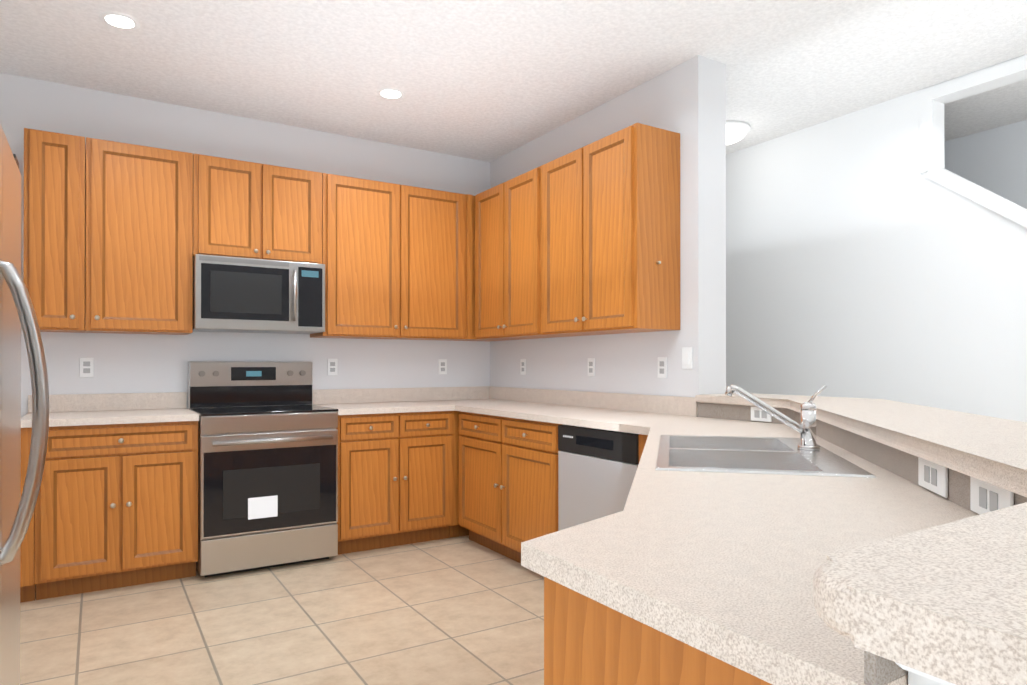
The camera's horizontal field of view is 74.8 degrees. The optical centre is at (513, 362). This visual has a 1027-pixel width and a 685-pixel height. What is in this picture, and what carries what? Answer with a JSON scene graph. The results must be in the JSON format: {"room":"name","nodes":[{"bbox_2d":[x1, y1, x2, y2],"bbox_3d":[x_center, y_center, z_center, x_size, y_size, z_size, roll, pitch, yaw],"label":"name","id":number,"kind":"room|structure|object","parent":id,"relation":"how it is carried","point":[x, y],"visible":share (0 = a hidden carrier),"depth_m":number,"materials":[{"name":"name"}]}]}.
{"room":"kitchen","nodes":[
{"label":"kitchen","id":0,"kind":"room"},
{"bbox_2d":[0,73,489,417],"bbox_3d":[-1.754,-0.202,4.470,4.030,2.805,0.120,0,0,-32],"label":"wall","id":1,"kind":"structure","parent":0,"point":[140,363],"depth_m":4.33,"materials":[{"name":"white paint"}]},
{"bbox_2d":[80,357,93,376],"bbox_3d":[-2.497,0.028,3.932,0.070,0.115,0.008,0,0,-32],"label":"electrical outlet","id":2,"kind":"object","parent":1,"relation":"attached to","point":[86,367],"visible":1,"depth_m":3.93,"materials":[{"name":"white plastic"}]},
{"bbox_2d":[23,128,504,340],"bbox_3d":[-1.367,-0.701,4.428,2.996,1.058,0.358,0,0,-32],"label":"upper cabinet","id":3,"kind":"object","parent":1,"relation":"attached to","point":[122,234],"visible":1,"depth_m":4.00,"materials":[{"name":"brown wood"}]},
{"bbox_2d":[192,254,324,333],"bbox_3d":[-1.608,-0.412,4.229,0.754,0.432,0.437,0,0,-32],"label":"microwave","id":4,"kind":"object","parent":3,"relation":"attached to","point":[241,295],"visible":1,"depth_m":4.07,"materials":[{"name":"silver metal"}]},
{"bbox_2d":[327,359,337,374],"bbox_3d":[-1.264,0.031,4.696,0.070,0.115,0.008,0,0,-32],"label":"electrical outlet","id":5,"kind":"object","parent":1,"relation":"attached to","point":[332,364],"visible":1,"depth_m":4.69,"materials":[{"name":"white plastic"}]},
{"bbox_2d":[438,359,446,373],"bbox_3d":[-0.542,0.033,5.143,0.070,0.115,0.008,0,0,-32],"label":"electrical outlet","id":6,"kind":"object","parent":1,"relation":"attached to","point":[442,366],"visible":1,"depth_m":5.14,"materials":[{"name":"white plastic"}]},
{"bbox_2d":[20,535,543,684],"bbox_3d":[0.244,1.246,3.338,7.000,0.100,10.500,0,0,-32],"label":"floor","id":7,"kind":"structure","parent":0,"point":[462,610],"depth_m":3.04,"materials":[{"name":"tile"}]},
{"bbox_2d":[0,124,48,684],"bbox_3d":[-1.611,0.280,1.574,0.864,1.820,0.912,0,0,-32],"label":"fridge","id":8,"kind":"object","parent":7,"relation":"on","point":[17,311],"visible":1,"depth_m":1.77,"materials":[{"name":"silver metal"}]},
{"bbox_2d":[20,421,197,602],"bbox_3d":[-2.233,0.760,3.739,0.806,0.876,0.608,0,0,-32],"label":"base cabinet","id":9,"kind":"object","parent":7,"relation":"on","point":[116,505],"depth_m":3.49,"materials":[{"name":"brown wood"}]},
{"bbox_2d":[21,392,198,427],"bbox_3d":[-2.226,0.251,3.731,0.805,0.135,0.633,0,0,-32],"label":"countertop","id":10,"kind":"structure","parent":9,"relation":"on","point":[114,408],"depth_m":3.87,"materials":[{"name":"stone"}]},
{"bbox_2d":[188,362,337,577],"bbox_3d":[-1.529,0.596,4.098,0.758,1.205,0.701,0,0,-32],"label":"range","id":11,"kind":"object","parent":7,"relation":"on","point":[267,464],"visible":0.96,"depth_m":3.89,"materials":[{"name":"silver metal"}]},
{"bbox_2d":[336,411,459,554],"bbox_3d":[-0.893,0.763,4.569,0.810,0.876,0.608,0,0,-32],"label":"base cabinet","id":12,"kind":"object","parent":7,"relation":"on","point":[398,473],"depth_m":4.32,"materials":[{"name":"brown wood"}]},
{"bbox_2d":[312,387,428,414],"bbox_3d":[-0.905,0.254,4.549,0.767,0.135,0.633,0,0,-32],"label":"countertop","id":13,"kind":"structure","parent":12,"relation":"on","point":[374,400],"depth_m":4.70,"materials":[{"name":"stone"}]},
{"bbox_2d":[460,526,468,535],"bbox_3d":[-0.294,0.764,4.952,0.612,0.876,0.588,0,0,-32],"label":"base cabinet","id":14,"kind":"object","parent":7,"relation":"on","point":[463,531],"depth_m":4.65,"materials":[{"name":"brown wood"}]},
{"bbox_2d":[459,411,646,563],"bbox_3d":[0.185,0.761,4.183,0.608,0.876,1.169,0,0,-32],"label":"base cabinet","id":15,"kind":"object","parent":7,"relation":"on","point":[508,485],"depth_m":3.97,"materials":[{"name":"brown wood"}]},
{"bbox_2d":[413,386,843,429],"bbox_3d":[0.562,0.249,3.276,0.927,0.135,4.342,0,0,-32],"label":"countertop","id":16,"kind":"structure","parent":15,"relation":"on","point":[510,402],"depth_m":4.17,"materials":[{"name":"stone"}]},
{"bbox_2d":[558,424,638,530],"bbox_3d":[0.649,0.760,3.420,0.608,0.872,0.606,0,0,-32],"label":"dishwasher","id":17,"kind":"object","parent":7,"relation":"on","point":[597,469],"visible":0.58,"depth_m":3.27,"materials":[{"name":"silver metal"}]},
{"bbox_2d":[544,577,771,684],"bbox_3d":[0.634,0.753,1.923,0.730,0.876,2.772,0,0,13],"label":"base cabinet","id":18,"kind":"object","parent":7,"relation":"on","point":[588,641],"visible":0.12,"depth_m":0.85,"materials":[{"name":"brown wood"}]},
{"bbox_2d":[517,410,1026,684],"bbox_3d":[0.501,0.256,1.619,1.462,0.109,1.590,0,0,-32],"label":"countertop","id":19,"kind":"structure","parent":18,"relation":"on","point":[723,566],"depth_m":1.02,"materials":[{"name":"stone"}]},
{"bbox_2d":[655,435,876,477],"bbox_3d":[0.712,0.369,2.076,0.518,0.196,0.848,0,0,13],"label":"sink","id":20,"kind":"object","parent":19,"relation":"in","point":[759,455],"visible":0.35,"depth_m":2.06,"materials":[{"name":"silver metal"}]},
{"bbox_2d":[725,384,826,449],"bbox_3d":[0.829,0.169,2.127,0.217,0.204,0.229,0,0,-32],"label":"faucet","id":21,"kind":"object","parent":19,"relation":"on","point":[805,428],"visible":1,"depth_m":2.10,"materials":[{"name":"silver metal"}]},
{"bbox_2d":[895,662,955,684],"bbox_3d":[0.943,0.697,1.954,0.621,0.989,3.203,0,0,12],"label":"wall","id":22,"kind":"structure","parent":7,"relation":"on","point":[916,677],"depth_m":0.56,"materials":[{"name":"white paint"}]},
{"bbox_2d":[751,407,771,421],"bbox_3d":[1.163,0.243,3.158,0.008,0.066,0.115,0,0,-32],"label":"outlet","id":23,"kind":"object","parent":22,"relation":"attached to","point":[758,414],"visible":0.71,"depth_m":3.16,"materials":[{"name":"white plastic"}]},
{"bbox_2d":[695,393,1026,684],"bbox_3d":[0.998,0.181,1.938,0.831,0.040,3.543,0,0,13],"label":"bar","id":24,"kind":"object","parent":22,"relation":"on","point":[947,602],"visible":0.94,"depth_m":0.51,"materials":[{"name":"stone"}]},
{"bbox_2d":[918,457,947,497],"bbox_3d":[0.879,0.237,1.411,0.008,0.066,0.150,0,0,13],"label":"outlet","id":25,"kind":"object","parent":22,"relation":"attached to","point":[932,477],"visible":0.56,"depth_m":1.40,"materials":[{"name":"white plastic"}]},
{"bbox_2d":[970,476,1013,513],"bbox_3d":[0.818,0.236,1.153,0.008,0.066,0.150,0,0,13],"label":"outlet","id":26,"kind":"object","parent":22,"relation":"attached to","point":[985,497],"visible":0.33,"depth_m":1.16,"materials":[{"name":"white plastic"}]},
{"bbox_2d":[0,0,1026,161],"bbox_3d":[0.244,-1.659,3.349,7.000,0.100,10.500,0,0,-32],"label":"ceiling","id":27,"kind":"structure","parent":0,"point":[487,80],"depth_m":3.53,"materials":[{"name":"paint"}]},
{"bbox_2d":[99,12,139,29],"bbox_3d":[-1.854,-1.605,3.166,0.170,0.007,0.170,0,0,-32],"label":"recessed light","id":28,"kind":"object","parent":27,"relation":"in","point":[119,20],"visible":0.98,"depth_m":3.16,"materials":[{"name":"white plastic"}]},
{"bbox_2d":[376,88,404,99],"bbox_3d":[-0.733,-1.602,4.014,0.170,0.007,0.170,0,0,-32],"label":"recessed light","id":29,"kind":"object","parent":27,"relation":"in","point":[390,93],"visible":0.98,"depth_m":4.00,"materials":[{"name":"white plastic"}]},
{"bbox_2d":[726,121,750,144],"bbox_3d":[1.452,-1.584,4.627,0.340,0.150,0.340,0,0,-32],"label":"dome ceiling light","id":30,"kind":"object","parent":27,"relation":"attached to","point":[736,131],"visible":0.31,"depth_m":4.51,"materials":[{"name":"white plastic"}]},
{"bbox_2d":[490,55,725,396],"bbox_3d":[0.478,-0.202,4.494,0.210,2.805,2.190,0,0,-32],"label":"wall","id":31,"kind":"structure","parent":0,"point":[686,100],"depth_m":3.66,"materials":[{"name":"white paint"}]},
{"bbox_2d":[475,169,534,339],"bbox_3d":[0.074,-0.700,4.634,0.328,1.058,0.867,0,0,-32],"label":"upper cabinet","id":32,"kind":"object","parent":31,"relation":"attached to","point":[504,212],"depth_m":4.53,"materials":[{"name":"brown wood"}]},
{"bbox_2d":[520,359,525,374],"bbox_3d":[0.071,0.032,4.941,0.008,0.115,0.070,0,0,-32],"label":"electrical outlet","id":33,"kind":"object","parent":31,"relation":"attached to","point":[522,366],"visible":1,"depth_m":4.93,"materials":[{"name":"white plastic"}]},
{"bbox_2d":[588,358,594,375],"bbox_3d":[0.493,0.029,4.261,0.008,0.115,0.070,0,0,-32],"label":"electrical outlet","id":34,"kind":"object","parent":31,"relation":"attached to","point":[591,366],"visible":1,"depth_m":4.25,"materials":[{"name":"white plastic"}]},
{"bbox_2d":[535,123,679,338],"bbox_3d":[0.531,-0.703,3.897,0.328,1.058,0.865,0,0,-32],"label":"upper cabinet","id":35,"kind":"object","parent":31,"relation":"attached to","point":[584,241],"depth_m":3.62,"materials":[{"name":"brown wood"}]},
{"bbox_2d":[658,357,666,377],"bbox_3d":[0.824,0.028,3.726,0.008,0.115,0.070,0,0,-32],"label":"electrical outlet","id":36,"kind":"object","parent":31,"relation":"attached to","point":[662,367],"visible":1,"depth_m":3.72,"materials":[{"name":"white plastic"}]},
{"bbox_2d":[682,347,691,368],"bbox_3d":[0.921,-0.023,3.568,0.010,0.115,0.070,0,0,-32],"label":"light switch","id":37,"kind":"object","parent":31,"relation":"attached to","point":[686,357],"visible":1,"depth_m":3.56,"materials":[{"name":"white plastic"}]},
{"bbox_2d":[726,54,1026,421],"bbox_3d":[2.202,-0.203,4.380,0.120,2.805,10.200,0,0,-32],"label":"wall","id":38,"kind":"structure","parent":0,"point":[865,258],"depth_m":4.20,"materials":[{"name":"white paint"}]},
{"bbox_2d":[920,56,1026,227],"bbox_3d":[3.552,-0.286,2.058,0.029,2.626,4.430,0,0,-32],"label":"trim","id":39,"kind":"structure","parent":38,"relation":"attached to","point":[929,96],"depth_m":3.76,"materials":[{"name":"white paint"}]},
{"bbox_2d":[944,120,1026,208],"bbox_3d":[3.137,-0.201,4.960,0.120,2.805,10.200,0,0,-32],"label":"wall","id":40,"kind":"structure","parent":0,"point":[993,160],"depth_m":4.59,"materials":[{"name":"white paint"}]}
]}

